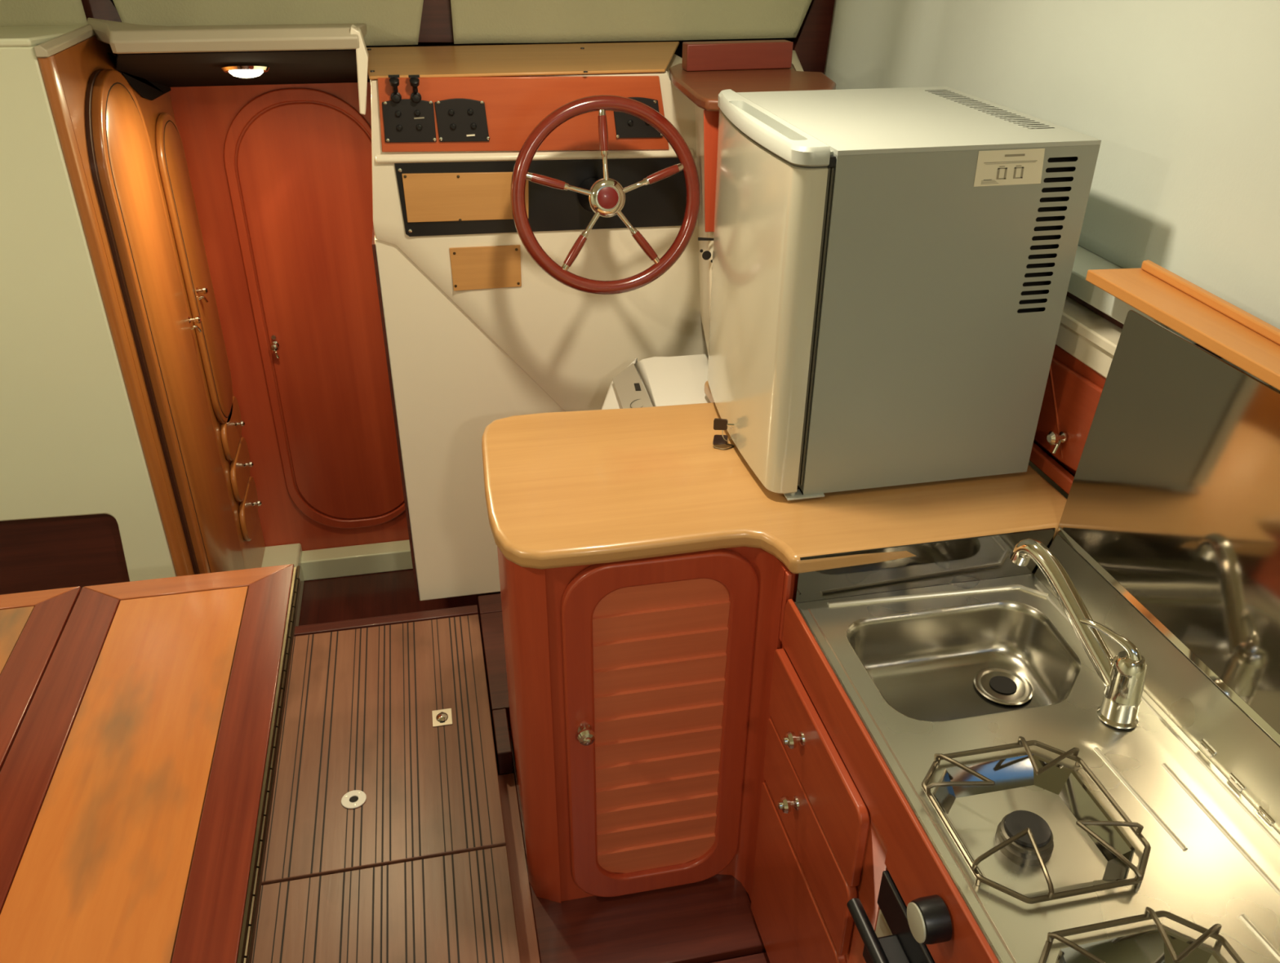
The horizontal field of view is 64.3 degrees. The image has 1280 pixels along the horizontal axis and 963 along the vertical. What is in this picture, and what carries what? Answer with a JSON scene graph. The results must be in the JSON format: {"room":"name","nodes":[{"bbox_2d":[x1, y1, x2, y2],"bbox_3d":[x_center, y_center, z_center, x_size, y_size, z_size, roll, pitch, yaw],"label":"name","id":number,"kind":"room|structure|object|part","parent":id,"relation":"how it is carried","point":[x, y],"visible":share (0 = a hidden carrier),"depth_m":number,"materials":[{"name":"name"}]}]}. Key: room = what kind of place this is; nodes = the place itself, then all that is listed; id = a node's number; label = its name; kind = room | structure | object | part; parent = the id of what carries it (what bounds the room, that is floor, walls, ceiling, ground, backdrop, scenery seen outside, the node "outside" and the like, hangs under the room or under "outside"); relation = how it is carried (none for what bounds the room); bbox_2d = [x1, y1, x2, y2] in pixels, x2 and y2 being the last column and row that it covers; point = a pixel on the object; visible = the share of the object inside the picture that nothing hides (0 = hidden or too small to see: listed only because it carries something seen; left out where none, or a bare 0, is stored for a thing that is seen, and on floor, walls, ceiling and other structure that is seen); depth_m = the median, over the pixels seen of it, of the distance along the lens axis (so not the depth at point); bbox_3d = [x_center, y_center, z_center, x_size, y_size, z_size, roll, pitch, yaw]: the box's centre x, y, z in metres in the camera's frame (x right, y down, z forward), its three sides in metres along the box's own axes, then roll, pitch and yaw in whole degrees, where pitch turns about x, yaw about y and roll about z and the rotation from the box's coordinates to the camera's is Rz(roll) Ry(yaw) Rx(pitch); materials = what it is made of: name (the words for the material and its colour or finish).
{"room":"ship interior","nodes":[
{"label":"ship interior","id":0,"kind":"room"},
{"bbox_2d":[0,44,176,582],"bbox_3d":[-1.495,0.037,1.921,1.072,1.600,0.030,-6,30,-11],"label":"wall","id":1,"kind":"structure","parent":0,"point":[70,445],"depth_m":1.86,"materials":[{"name":"paint"}]},
{"bbox_2d":[0,25,84,47],"bbox_3d":[-1.554,-0.780,1.797,1.070,0.059,0.648,-6,30,-11],"label":"trim","id":2,"kind":"structure","parent":1,"relation":"on","point":[10,36],"depth_m":1.75,"materials":[{"name":"plastic"}]},
{"bbox_2d":[0,514,129,595],"bbox_3d":[-1.523,0.228,2.030,0.980,0.400,0.016,-6,30,-11],"label":"board","id":3,"kind":"object","parent":1,"relation":"attached to","point":[37,554],"visible":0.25,"depth_m":2.06,"materials":[{"name":"brown wood"}]},
{"bbox_2d":[81,0,121,22],"bbox_3d":[-1.127,-1.200,2.034,0.092,0.563,0.028,-6,30,-11],"label":"trim","id":4,"kind":"structure","parent":1,"relation":"attached to","point":[106,10],"depth_m":2.14,"materials":[{"name":"brown wood"}]},
{"bbox_2d":[87,17,367,53],"bbox_3d":[-0.788,-0.861,1.954,0.498,0.060,0.490,-6,30,-11],"label":"trim","id":5,"kind":"structure","parent":1,"relation":"attached to","point":[122,37],"depth_m":1.76,"materials":[{"name":"plastic"}]},
{"bbox_2d":[350,24,368,115],"bbox_3d":[-0.503,-0.744,1.838,0.029,0.146,0.050,-6,30,-11],"label":"trim","id":6,"kind":"structure","parent":5,"relation":"attached to","point":[362,53],"depth_m":1.82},
{"bbox_2d":[791,50,803,71],"bbox_3d":[0.301,-0.863,2.219,0.228,0.088,0.440,-6,30,-11],"label":"trim","id":7,"kind":"structure","parent":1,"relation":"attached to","point":[795,61],"depth_m":2.22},
{"bbox_2d":[115,48,370,87],"bbox_3d":[-0.809,-0.854,2.112,0.473,0.162,0.706,-6,30,-11],"label":"ceiling","id":8,"kind":"structure","parent":0,"point":[176,69],"depth_m":2.02,"materials":[{"name":"wood"}]},
{"bbox_2d":[221,63,269,78],"bbox_3d":[-0.774,-0.809,1.998,0.090,0.034,0.088,-6,30,-11],"label":"recessed light","id":9,"kind":"object","parent":8,"relation":"in","point":[240,70],"visible":0.98,"depth_m":1.97,"materials":[{"name":"silver metal"}]},
{"bbox_2d":[157,82,408,551],"bbox_3d":[-0.912,-0.368,2.804,0.515,1.430,0.030,-6,30,-11],"label":"door frame","id":10,"kind":"structure","parent":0,"point":[204,116],"depth_m":2.68,"materials":[{"name":"red wood"}]},
{"bbox_2d":[107,52,171,100],"bbox_3d":[-1.075,-0.896,2.223,0.003,0.148,0.575,-6,30,-11],"label":"trim","id":11,"kind":"structure","parent":10,"relation":"attached to","point":[146,89],"depth_m":2.17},
{"bbox_2d":[261,543,304,626],"bbox_3d":[-1.005,0.406,2.791,0.108,0.100,0.710,-6,30,-11],"label":"baseboard","id":12,"kind":"structure","parent":10,"relation":"attached to","point":[286,554],"depth_m":3.01,"materials":[{"name":"paint"}]},
{"bbox_2d":[223,88,405,528],"bbox_3d":[-0.840,-0.400,2.763,0.382,1.257,0.038,-6,30,-11],"label":"door","id":13,"kind":"structure","parent":10,"relation":"in","point":[304,170],"depth_m":2.71,"materials":[{"name":"red wood"}]},
{"bbox_3d":[-0.984,-0.361,2.744,0.020,0.063,0.028,-6,30,-11],"label":"handle","id":14,"kind":"part","parent":13,"relation":"part of","materials":[{"name":"silver metal"}]},
{"bbox_2d":[301,539,413,581],"bbox_3d":[-0.887,0.243,3.106,0.475,0.070,0.065,-6,30,-11],"label":"step","id":15,"kind":"structure","parent":10,"relation":"attached to","point":[393,556],"depth_m":3.09,"materials":[{"name":"paint"}]},
{"bbox_2d":[115,37,794,75],"bbox_3d":[-0.795,-0.741,2.762,3.000,2.120,0.045,-6,30,-11],"label":"wall","id":16,"kind":"structure","parent":0,"point":[678,51],"depth_m":2.66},
{"bbox_2d":[497,773,540,962],"bbox_3d":[-0.225,0.823,1.936,0.033,0.239,0.490,-6,30,-11],"label":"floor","id":17,"kind":"structure","parent":0,"point":[523,911],"depth_m":1.88,"materials":[{"name":"wood"}]},
{"bbox_2d":[298,568,766,952],"bbox_3d":[-0.373,1.217,1.549,3.000,0.060,4.190,-6,30,-11],"label":"floor","id":18,"kind":"structure","parent":0,"point":[390,593],"depth_m":3.00,"materials":[{"name":"brown wood"}]},
{"bbox_2d":[37,35,265,576],"bbox_3d":[-1.178,-0.184,2.339,0.389,1.570,0.824,-6,30,-11],"label":"wardrobe","id":19,"kind":"object","parent":18,"relation":"on","point":[123,152],"visible":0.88,"depth_m":2.07,"materials":[{"name":"orange wood"}]},
{"bbox_2d":[33,24,95,57],"bbox_3d":[-0.984,-0.761,1.751,0.019,0.018,0.320,-6,30,-11],"label":"trim","id":20,"kind":"structure","parent":19,"relation":"on","point":[52,46],"depth_m":1.71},
{"bbox_3d":[-0.962,-0.004,2.029,0.017,1.570,0.032,-6,30,-11],"label":"post","id":21,"kind":"part","parent":19,"relation":"part of","materials":[{"name":"orange wood"}]},
{"bbox_3d":[-0.992,-0.153,2.224,0.022,1.395,0.360,-6,30,-11],"label":"door","id":22,"kind":"part","parent":19,"relation":"part of","materials":[{"name":"orange wood"}]},
{"bbox_3d":[-0.980,-0.155,2.226,0.003,1.343,0.308,-6,30,-11],"label":"panel","id":23,"kind":"part","parent":19,"relation":"part of","materials":[{"name":"orange wood"}]},
{"bbox_3d":[-1.080,-0.497,2.486,0.014,0.768,0.237,-6,30,-11],"label":"door","id":24,"kind":"part","parent":19,"relation":"part of","materials":[{"name":"orange wood"}]},
{"bbox_3d":[-1.000,-0.353,2.287,0.027,0.040,0.018,-6,30,-11],"label":"handle","id":25,"kind":"part","parent":19,"relation":"part of","materials":[{"name":"silver metal"}]},
{"bbox_3d":[-1.071,-0.498,2.488,0.003,0.728,0.197,-6,30,-11],"label":"panel","id":26,"kind":"part","parent":19,"relation":"part of","materials":[{"name":"orange wood"}]},
{"bbox_3d":[-1.043,-0.445,2.427,0.027,0.040,0.018,-6,30,-11],"label":"handle","id":27,"kind":"part","parent":19,"relation":"part of","materials":[{"name":"silver metal"}]},
{"bbox_3d":[-1.086,-0.143,2.706,0.014,0.115,0.235,-6,30,-11],"label":"drawer","id":28,"kind":"part","parent":19,"relation":"part of","materials":[{"name":"orange wood"}]},
{"bbox_3d":[-1.072,-0.156,2.728,0.024,0.016,0.016,-6,30,-11],"label":"knob","id":29,"kind":"part","parent":19,"relation":"part of","materials":[{"name":"silver metal"}]},
{"bbox_3d":[-1.087,-0.034,2.768,0.014,0.115,0.235,-6,30,-11],"label":"drawer","id":30,"kind":"part","parent":19,"relation":"part of","materials":[{"name":"orange wood"}]},
{"bbox_3d":[-1.087,0.074,2.830,0.014,0.115,0.235,-6,30,-11],"label":"drawer","id":31,"kind":"part","parent":19,"relation":"part of","materials":[{"name":"orange wood"}]},
{"bbox_3d":[-1.073,-0.047,2.791,0.024,0.016,0.016,-6,30,-11],"label":"knob","id":32,"kind":"part","parent":19,"relation":"part of","materials":[{"name":"silver metal"}]},
{"bbox_3d":[-1.073,0.061,2.853,0.024,0.016,0.016,-6,30,-11],"label":"knob","id":33,"kind":"part","parent":19,"relation":"part of","materials":[{"name":"silver metal"}]},
{"bbox_2d":[293,593,513,774],"bbox_3d":[-0.326,0.438,2.300,0.980,0.063,0.545,-6,30,-11],"label":"trim","id":34,"kind":"structure","parent":18,"relation":"on","point":[490,606],"depth_m":2.38,"materials":[{"name":"brown wood"}]},
{"bbox_2d":[366,41,719,602],"bbox_3d":[-0.138,-0.286,2.288,0.836,1.213,0.752,-6,30,-11],"label":"console","id":35,"kind":"object","parent":34,"relation":"on","point":[477,334],"visible":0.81,"depth_m":2.12,"materials":[{"name":"white plastic"}]},
{"bbox_2d":[387,74,401,103],"bbox_3d":[-0.451,-0.723,1.877,0.020,0.050,0.026,-6,30,-11],"label":"switch","id":36,"kind":"object","parent":35,"relation":"attached to","point":[394,82],"depth_m":1.88,"materials":[{"name":"black plastic"}]},
{"bbox_2d":[395,111,401,117],"bbox_3d":[-0.453,-0.688,1.906,0.012,0.012,0.005,-6,30,-11],"label":"switch","id":37,"kind":"object","parent":35,"relation":"attached to","point":[397,113],"depth_m":1.91,"materials":[{"name":"black plastic"}]},
{"bbox_2d":[395,124,402,131],"bbox_3d":[-0.454,-0.666,1.919,0.012,0.012,0.005,-6,30,-11],"label":"switch","id":38,"kind":"object","parent":35,"relation":"attached to","point":[398,127],"depth_m":1.92,"materials":[{"name":"black plastic"}]},
{"bbox_3d":[-0.436,-0.680,1.920,0.096,0.079,0.004,-6,30,-11],"label":"switch panel","id":39,"kind":"part","parent":35,"relation":"part of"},
{"bbox_2d":[408,74,421,102],"bbox_3d":[-0.416,-0.725,1.884,0.020,0.050,0.026,-6,30,-11],"label":"switch","id":40,"kind":"object","parent":35,"relation":"attached to","point":[414,80],"depth_m":1.89,"materials":[{"name":"black plastic"}]},
{"bbox_2d":[413,110,420,116],"bbox_3d":[-0.418,-0.692,1.913,0.012,0.012,0.005,-6,30,-11],"label":"switch","id":41,"kind":"object","parent":35,"relation":"attached to","point":[416,113],"depth_m":1.91,"materials":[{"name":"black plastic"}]},
{"bbox_2d":[416,124,422,130],"bbox_3d":[-0.418,-0.670,1.925,0.012,0.012,0.005,-6,30,-11],"label":"switch","id":42,"kind":"object","parent":35,"relation":"attached to","point":[419,126],"depth_m":1.92,"materials":[{"name":"black plastic"}]},
{"bbox_2d":[448,109,454,115],"bbox_3d":[-0.357,-0.697,1.924,0.012,0.012,0.005,-6,30,-11],"label":"switch","id":43,"kind":"object","parent":35,"relation":"attached to","point":[451,112],"depth_m":1.92,"materials":[{"name":"black plastic"}]},
{"bbox_2d":[449,123,456,129],"bbox_3d":[-0.356,-0.675,1.937,0.012,0.012,0.005,-6,30,-11],"label":"switch","id":44,"kind":"object","parent":35,"relation":"attached to","point":[452,126],"depth_m":1.94,"materials":[{"name":"black plastic"}]},
{"bbox_3d":[-0.339,-0.688,1.939,0.098,0.080,0.004,-6,30,-11],"label":"switch panel","id":45,"kind":"part","parent":35,"relation":"part of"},
{"bbox_2d":[466,108,473,115],"bbox_3d":[-0.322,-0.701,1.931,0.012,0.012,0.005,-6,30,-11],"label":"switch","id":46,"kind":"object","parent":35,"relation":"attached to","point":[469,111],"depth_m":1.93,"materials":[{"name":"black plastic"}]},
{"bbox_2d":[470,123,476,128],"bbox_3d":[-0.318,-0.679,1.945,0.012,0.012,0.005,-6,30,-11],"label":"switch","id":47,"kind":"object","parent":35,"relation":"attached to","point":[473,126],"depth_m":1.94,"materials":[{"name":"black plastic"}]},
{"bbox_3d":[-0.316,-0.441,2.097,0.144,0.090,0.004,-6,30,-11],"label":"access plate","id":48,"kind":"part","parent":35,"relation":"part of","materials":[{"name":"beige wood"}]},
{"bbox_3d":[-0.177,-0.577,2.052,0.605,0.152,0.005,-6,30,-11],"label":"black panel","id":49,"kind":"part","parent":35,"relation":"part of","materials":[{"name":"plastic"}]},
{"bbox_2d":[510,94,700,294],"bbox_3d":[-0.073,-0.560,1.962,0.363,0.355,0.200,-6,30,-11],"label":"steering wheel","id":50,"kind":"object","parent":35,"relation":"attached to","point":[605,197],"visible":1,"depth_m":1.91,"materials":[{"name":"chrome"},{"name":"red mahogany"}]},
{"bbox_2d":[627,120,633,125],"bbox_3d":[-0.018,-0.705,2.002,0.012,0.012,0.005,-6,30,-11],"label":"switch","id":51,"kind":"object","parent":35,"relation":"attached to","point":[630,122],"depth_m":2.00,"materials":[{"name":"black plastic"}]},
{"bbox_3d":[-0.005,-0.717,2.005,0.101,0.078,0.004,-6,30,-11],"label":"switch panel","id":52,"kind":"part","parent":35,"relation":"part of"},
{"bbox_2d":[669,63,835,111],"bbox_3d":[0.213,-0.737,1.886,0.307,0.019,0.440,-6,30,-11],"label":"shelf","id":53,"kind":"object","parent":35,"relation":"on","point":[703,88],"visible":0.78,"depth_m":1.85,"materials":[{"name":"wood"}]},
{"bbox_2d":[681,40,793,71],"bbox_3d":[0.188,-0.827,1.974,0.213,0.048,0.040,-7,31,-12],"label":"wooden block","id":54,"kind":"object","parent":53,"relation":"on","point":[757,54],"visible":1,"depth_m":1.96,"materials":[{"name":"wood"}]},
{"bbox_2d":[601,354,710,409],"bbox_3d":[0.045,0.070,2.175,0.285,0.712,0.278,-6,30,-11],"label":"air conditioner","id":55,"kind":"object","parent":34,"relation":"on","point":[655,381],"visible":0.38,"depth_m":2.04,"materials":[{"name":"white plastic"}]},
{"bbox_3d":[-0.018,-0.179,2.008,0.055,0.024,0.214,-6,30,-11],"label":"control panel","id":56,"kind":"part","parent":55,"relation":"part of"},
{"bbox_2d":[509,730,764,962],"bbox_3d":[-0.035,0.770,2.031,0.384,0.240,0.607,-6,30,-11],"label":"step","id":57,"kind":"structure","parent":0,"point":[711,920],"depth_m":1.78,"materials":[{"name":"wood"}]},
{"bbox_2d":[497,546,798,902],"bbox_3d":[0.162,0.320,1.844,0.790,0.728,0.495,-6,30,-11],"label":"base cabinet","id":58,"kind":"object","parent":57,"relation":"on","point":[639,690],"visible":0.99,"depth_m":1.63,"materials":[{"name":"red wood"}]},
{"bbox_3d":[-0.175,0.428,1.652,0.080,0.727,0.019,22,36,33],"label":"corner post","id":59,"kind":"part","parent":58,"relation":"part of","materials":[{"name":"red wood"}]},
{"bbox_3d":[-0.084,0.397,1.588,0.029,0.029,0.033,-6,30,-11],"label":"knob","id":60,"kind":"part","parent":58,"relation":"part of","materials":[{"name":"silver metal"}]},
{"bbox_3d":[0.030,0.420,1.659,0.300,0.718,0.018,-6,30,-11],"label":"door","id":61,"kind":"part","parent":58,"relation":"part of","materials":[{"name":"red wood"}]},
{"bbox_2d":[481,380,1066,573],"bbox_3d":[0.184,-0.032,1.695,0.882,0.031,0.617,-6,30,-11],"label":"countertop","id":62,"kind":"structure","parent":58,"relation":"on","point":[564,489],"depth_m":1.55,"materials":[{"name":"beige wood"}]},
{"bbox_2d":[712,418,734,449],"bbox_3d":[0.140,-0.082,1.697,0.037,0.053,0.030,7,31,11],"label":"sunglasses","id":63,"kind":"object","parent":62,"relation":"on","point":[718,424],"visible":1,"depth_m":1.69,"materials":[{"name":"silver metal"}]},
{"bbox_2d":[707,86,1101,501],"bbox_3d":[0.359,-0.325,1.648,0.437,0.525,0.461,-6,30,-11],"label":"mini fridge","id":64,"kind":"object","parent":62,"relation":"on","point":[891,268],"visible":1,"depth_m":1.46,"materials":[{"name":"silver metal"}]},
{"bbox_3d":[0.173,-0.301,1.618,0.054,0.486,0.454,-6,30,-11],"label":"door","id":65,"kind":"part","parent":64,"relation":"part of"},
{"bbox_2d":[981,154,1035,184],"bbox_3d":[0.494,-0.418,1.361,0.078,0.038,0.001,-6,30,-11],"label":"print","id":66,"kind":"object","parent":64,"relation":"attached to","point":[996,169],"depth_m":1.36},
{"bbox_2d":[1029,344,1106,494],"bbox_3d":[0.663,-0.176,1.725,0.137,0.200,0.620,-6,30,-11],"label":"locker","id":67,"kind":"object","parent":62,"relation":"on","point":[1073,390],"visible":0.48,"depth_m":1.57,"materials":[{"name":"red wood"}]},
{"bbox_3d":[0.644,-0.061,1.579,0.025,0.038,0.022,-6,30,-11],"label":"knob","id":68,"kind":"part","parent":67,"relation":"part of","materials":[{"name":"silver metal"}]},
{"bbox_3d":[0.660,-0.103,1.575,0.010,0.148,0.225,-6,30,-11],"label":"door","id":69,"kind":"part","parent":67,"relation":"part of","materials":[{"name":"red wood"}]},
{"bbox_2d":[711,952,769,962],"bbox_3d":[0.256,1.500,0.775,0.418,0.230,2.340,-6,30,-11],"label":"floor","id":70,"kind":"structure","parent":0,"point":[761,957],"depth_m":1.73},
{"bbox_2d":[751,644,887,962],"bbox_3d":[0.423,0.574,1.530,0.443,0.604,0.385,-6,30,-11],"label":"drawer unit","id":71,"kind":"object","parent":70,"relation":"on","point":[820,848],"visible":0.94,"depth_m":1.43,"materials":[{"name":"red wood"}]},
{"bbox_3d":[0.212,0.466,1.468,0.028,0.025,0.025,-6,30,-11],"label":"knob","id":72,"kind":"part","parent":71,"relation":"part of","materials":[{"name":"silver metal"}]},
{"bbox_3d":[0.212,0.359,1.413,0.028,0.025,0.025,-6,30,-11],"label":"knob","id":73,"kind":"part","parent":71,"relation":"part of","materials":[{"name":"silver metal"}]},
{"bbox_3d":[0.236,0.695,1.578,0.014,0.315,0.330,-6,30,-11],"label":"drawer","id":74,"kind":"part","parent":71,"relation":"part of","materials":[{"name":"red wood"}]},
{"bbox_3d":[0.238,0.496,1.463,0.014,0.130,0.330,-6,30,-11],"label":"drawer","id":75,"kind":"part","parent":71,"relation":"part of","materials":[{"name":"red wood"}]},
{"bbox_3d":[0.239,0.379,1.397,0.014,0.130,0.328,-6,30,-11],"label":"drawer","id":76,"kind":"part","parent":71,"relation":"part of","materials":[{"name":"red wood"}]},
{"bbox_2d":[846,870,951,962],"bbox_3d":[0.514,0.793,1.086,0.430,0.669,0.611,-6,30,-11],"label":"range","id":77,"kind":"object","parent":70,"relation":"on","point":[902,933],"visible":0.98,"depth_m":1.14,"materials":[{"name":"metal"}]},
{"bbox_3d":[0.312,0.640,0.954,0.016,0.016,0.582,-6,30,-11],"label":"handle","id":78,"kind":"part","parent":77,"relation":"part of","materials":[{"name":"black plastic"}]},
{"bbox_3d":[0.351,0.851,1.082,0.010,0.450,0.596,-6,30,-11],"label":"door","id":79,"kind":"part","parent":77,"relation":"part of","materials":[{"name":"metal"}]},
{"bbox_3d":[0.284,0.454,1.046,0.002,0.039,0.039,-6,30,-11],"label":"knob","id":80,"kind":"part","parent":77,"relation":"part of","materials":[{"name":"silver metal"}]},
{"bbox_3d":[0.299,0.452,1.049,0.029,0.045,0.045,-6,30,-11],"label":"control knob","id":81,"kind":"part","parent":77,"relation":"part of","materials":[{"name":"black plastic"}]},
{"bbox_2d":[794,528,1279,962],"bbox_3d":[0.520,0.400,1.084,0.408,0.164,0.990,-6,30,-11],"label":"sink","id":82,"kind":"object","parent":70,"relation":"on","point":[953,646],"visible":0.96,"depth_m":1.20,"materials":[{"name":"silver metal"}]},
{"bbox_2d":[778,570,999,962],"bbox_3d":[0.316,0.443,1.056,0.008,0.152,1.024,-6,30,-11],"label":"fascia","id":83,"kind":"object","parent":82,"relation":"attached to","point":[912,861],"visible":1,"depth_m":1.18,"materials":[{"name":"red wood"}]},
{"bbox_2d":[846,600,1080,721],"bbox_3d":[0.442,0.271,1.384,0.297,0.086,0.214,-6,30,-11],"label":"basin","id":84,"kind":"object","parent":82,"relation":"in","point":[949,660],"depth_m":1.45,"materials":[{"name":"silver metal"}]},
{"bbox_3d":[0.424,0.392,1.121,0.060,0.022,0.060,-6,30,-11],"label":"burner","id":85,"kind":"part","parent":82,"relation":"part of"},
{"bbox_2d":[921,736,1151,904],"bbox_3d":[0.430,0.363,1.115,0.203,0.025,0.207,-6,30,-11],"label":"grate","id":86,"kind":"object","parent":82,"relation":"on","point":[1137,881],"visible":1,"depth_m":1.09,"materials":[{"name":"silver metal"}]},
{"bbox_2d":[1009,538,1146,728],"bbox_3d":[0.550,0.185,1.293,0.048,0.162,0.227,-15,33,-25],"label":"mixer tap","id":87,"kind":"object","parent":82,"relation":"on","point":[1123,676],"visible":1,"depth_m":1.25,"materials":[{"name":"silver metal"}]},
{"bbox_3d":[0.542,0.162,1.294,0.027,0.123,0.197,-14,33,-23],"label":"spout","id":88,"kind":"part","parent":87,"relation":"part of","materials":[{"name":"silver metal"}]},
{"bbox_3d":[0.573,0.197,1.246,0.019,0.034,0.088,-26,39,-38],"label":"lever","id":89,"kind":"part","parent":87,"relation":"part of","materials":[{"name":"silver metal"}]},
{"bbox_2d":[1038,906,1244,962],"bbox_3d":[0.480,0.480,0.911,0.203,0.025,0.207,-6,30,-11],"label":"support","id":90,"kind":"object","parent":82,"relation":"on","point":[1149,913],"visible":1,"depth_m":0.98,"materials":[{"name":"silver metal"}]},
{"bbox_2d":[1056,310,1279,745],"bbox_3d":[0.736,0.164,1.007,0.040,0.339,1.002,-6,30,-11],"label":"lid","id":91,"kind":"object","parent":82,"relation":"attached to","point":[1173,499],"visible":1,"depth_m":1.25,"materials":[{"name":"silver metal"}]},
{"bbox_2d":[823,0,1279,329],"bbox_3d":[0.849,-0.414,0.918,0.080,0.785,3.408,-6,31,-11],"label":"wall","id":92,"kind":"structure","parent":0,"point":[1181,98],"depth_m":1.49,"materials":[{"name":"paint"}]},
{"bbox_2d":[1028,385,1279,543],"bbox_3d":[0.985,0.150,1.237,0.050,2.120,4.140,-6,30,-11],"label":"wall","id":93,"kind":"structure","parent":0,"point":[1031,464],"depth_m":1.99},
{"bbox_2d":[792,0,835,73],"bbox_3d":[0.421,-1.303,2.353,0.110,0.681,0.028,-6,30,-11],"label":"trim","id":94,"kind":"structure","parent":93,"relation":"attached to","point":[811,43],"depth_m":2.47,"materials":[{"name":"brown wood"}]},
{"bbox_2d":[1067,244,1195,343],"bbox_3d":[0.656,-0.534,1.947,0.198,0.034,1.350,-6,30,-11],"label":"trim","id":95,"kind":"structure","parent":93,"relation":"attached to","point":[1085,260],"depth_m":1.51,"materials":[{"name":"white plastic"}]},
{"bbox_2d":[1085,259,1279,391],"bbox_3d":[0.797,0.022,0.875,0.089,0.029,1.311,-5,30,-10],"label":"wall shelf","id":96,"kind":"object","parent":95,"relation":"on","point":[1251,344],"visible":1,"depth_m":1.27,"materials":[{"name":"orange wood"}]},
{"bbox_2d":[1066,291,1222,358],"bbox_3d":[0.672,-0.510,1.965,0.165,0.024,1.350,-6,30,-11],"label":"trim","id":97,"kind":"structure","parent":93,"relation":"attached to","point":[1070,295],"depth_m":1.53,"materials":[{"name":"brown plastic"}]},
{"bbox_2d":[1055,296,1270,386],"bbox_3d":[0.649,-0.472,1.981,0.212,0.057,1.350,-6,30,-11],"label":"trim","id":98,"kind":"structure","parent":93,"relation":"attached to","point":[1083,334],"depth_m":1.51,"materials":[{"name":"paint"}]},
{"bbox_3d":[-0.353,-0.647,0.449,3.000,0.030,4.240,-6,30,-11],"label":"ceiling","id":99,"kind":"structure","parent":0,"visible":0},
{"bbox_2d":[0,0,87,26],"bbox_3d":[-1.625,-1.133,1.896,0.977,0.548,0.021,-6,30,-11],"label":"blind","id":100,"kind":"object","parent":99,"relation":"hanging from","point":[12,12],"visible":0.75,"depth_m":2.09,"materials":[{"name":"fabric"}]},
{"bbox_2d":[112,0,423,45],"bbox_3d":[-0.779,-1.199,2.064,0.649,0.590,0.021,-6,30,-11],"label":"blind","id":101,"kind":"object","parent":99,"relation":"hanging from","point":[388,22],"visible":0.58,"depth_m":2.17,"materials":[{"name":"fabric"}]},
{"bbox_2d":[417,0,453,42],"bbox_3d":[-0.461,-1.255,2.166,0.097,0.590,0.028,-6,30,-11],"label":"trim","id":102,"kind":"structure","parent":99,"relation":"attached to","point":[436,24],"depth_m":2.28,"materials":[{"name":"brown wood"}]},
{"bbox_2d":[450,0,812,44],"bbox_3d":[0.006,-1.278,2.211,0.860,0.590,0.021,-6,30,-11],"label":"blind","id":103,"kind":"object","parent":99,"relation":"hanging from","point":[473,21],"visible":1,"depth_m":2.32,"materials":[{"name":"fabric"}]},
{"bbox_3d":[-1.090,1.299,0.837,1.220,0.099,3.200,-6,30,-11],"label":"floor","id":104,"kind":"structure","parent":0,"visible":0},
{"bbox_2d":[0,564,300,962],"bbox_3d":[-0.772,0.686,1.253,0.675,0.550,1.172,-6,30,-11],"label":"table","id":105,"kind":"object","parent":104,"relation":"on","point":[141,721],"visible":1,"depth_m":1.29,"materials":[{"name":"brown wood"}]},
{"bbox_3d":[-1.048,0.202,1.565,0.342,0.026,0.038,-6,30,-11],"label":"frame","id":106,"kind":"part","parent":105,"relation":"part of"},
{"bbox_3d":[-0.790,0.463,1.115,0.056,0.026,1.163,-6,30,-11],"label":"frame","id":107,"kind":"part","parent":105,"relation":"part of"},
{"bbox_3d":[-0.728,0.458,1.126,0.065,0.026,1.161,-6,30,-11],"label":"frame","id":108,"kind":"part","parent":105,"relation":"part of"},
{"bbox_3d":[-0.718,0.173,1.622,0.318,0.026,0.047,-6,30,-11],"label":"frame","id":109,"kind":"part","parent":105,"relation":"part of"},
{"bbox_3d":[-0.478,0.433,1.173,0.065,0.026,1.161,-6,30,-11],"label":"frame","id":110,"kind":"part","parent":105,"relation":"part of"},
{"bbox_3d":[-0.442,0.446,1.184,0.005,0.012,1.154,-6,30,-11],"label":"edge rail","id":111,"kind":"part","parent":105,"relation":"part of","materials":[{"name":"wood"}]},
{"bbox_3d":[-0.277,1.291,1.090,0.466,0.270,3.300,-6,30,-11],"label":"floor","id":112,"kind":"structure","parent":0,"visible":0},
{"bbox_2d":[261,614,506,885],"bbox_3d":[-0.543,0.519,2.116,0.462,0.032,0.697,-6,30,-11],"label":"floor panel","id":113,"kind":"object","parent":112,"relation":"on","point":[387,753],"visible":0.96,"depth_m":2.05,"materials":[{"name":"brown wood"}]},
{"bbox_2d":[341,790,366,808],"bbox_3d":[-0.546,0.607,1.942,0.047,0.003,0.045,-3,30,-5],"label":"socket","id":114,"kind":"object","parent":113,"relation":"attached to","point":[350,799],"depth_m":1.94,"materials":[{"name":"white"}]},
{"bbox_3d":[-0.415,0.494,2.136,0.023,0.007,0.023,-6,30,-11],"label":"ring pull","id":115,"kind":"part","parent":113,"relation":"part of","materials":[{"name":"silver metal"}]},
{"bbox_2d":[251,845,520,962],"bbox_3d":[-0.361,0.951,1.373,0.462,0.024,1.047,-6,30,-11],"label":"floor panel","id":116,"kind":"object","parent":112,"relation":"on","point":[459,908],"visible":0.84,"depth_m":1.73,"materials":[{"name":"brown wood"}]}
]}

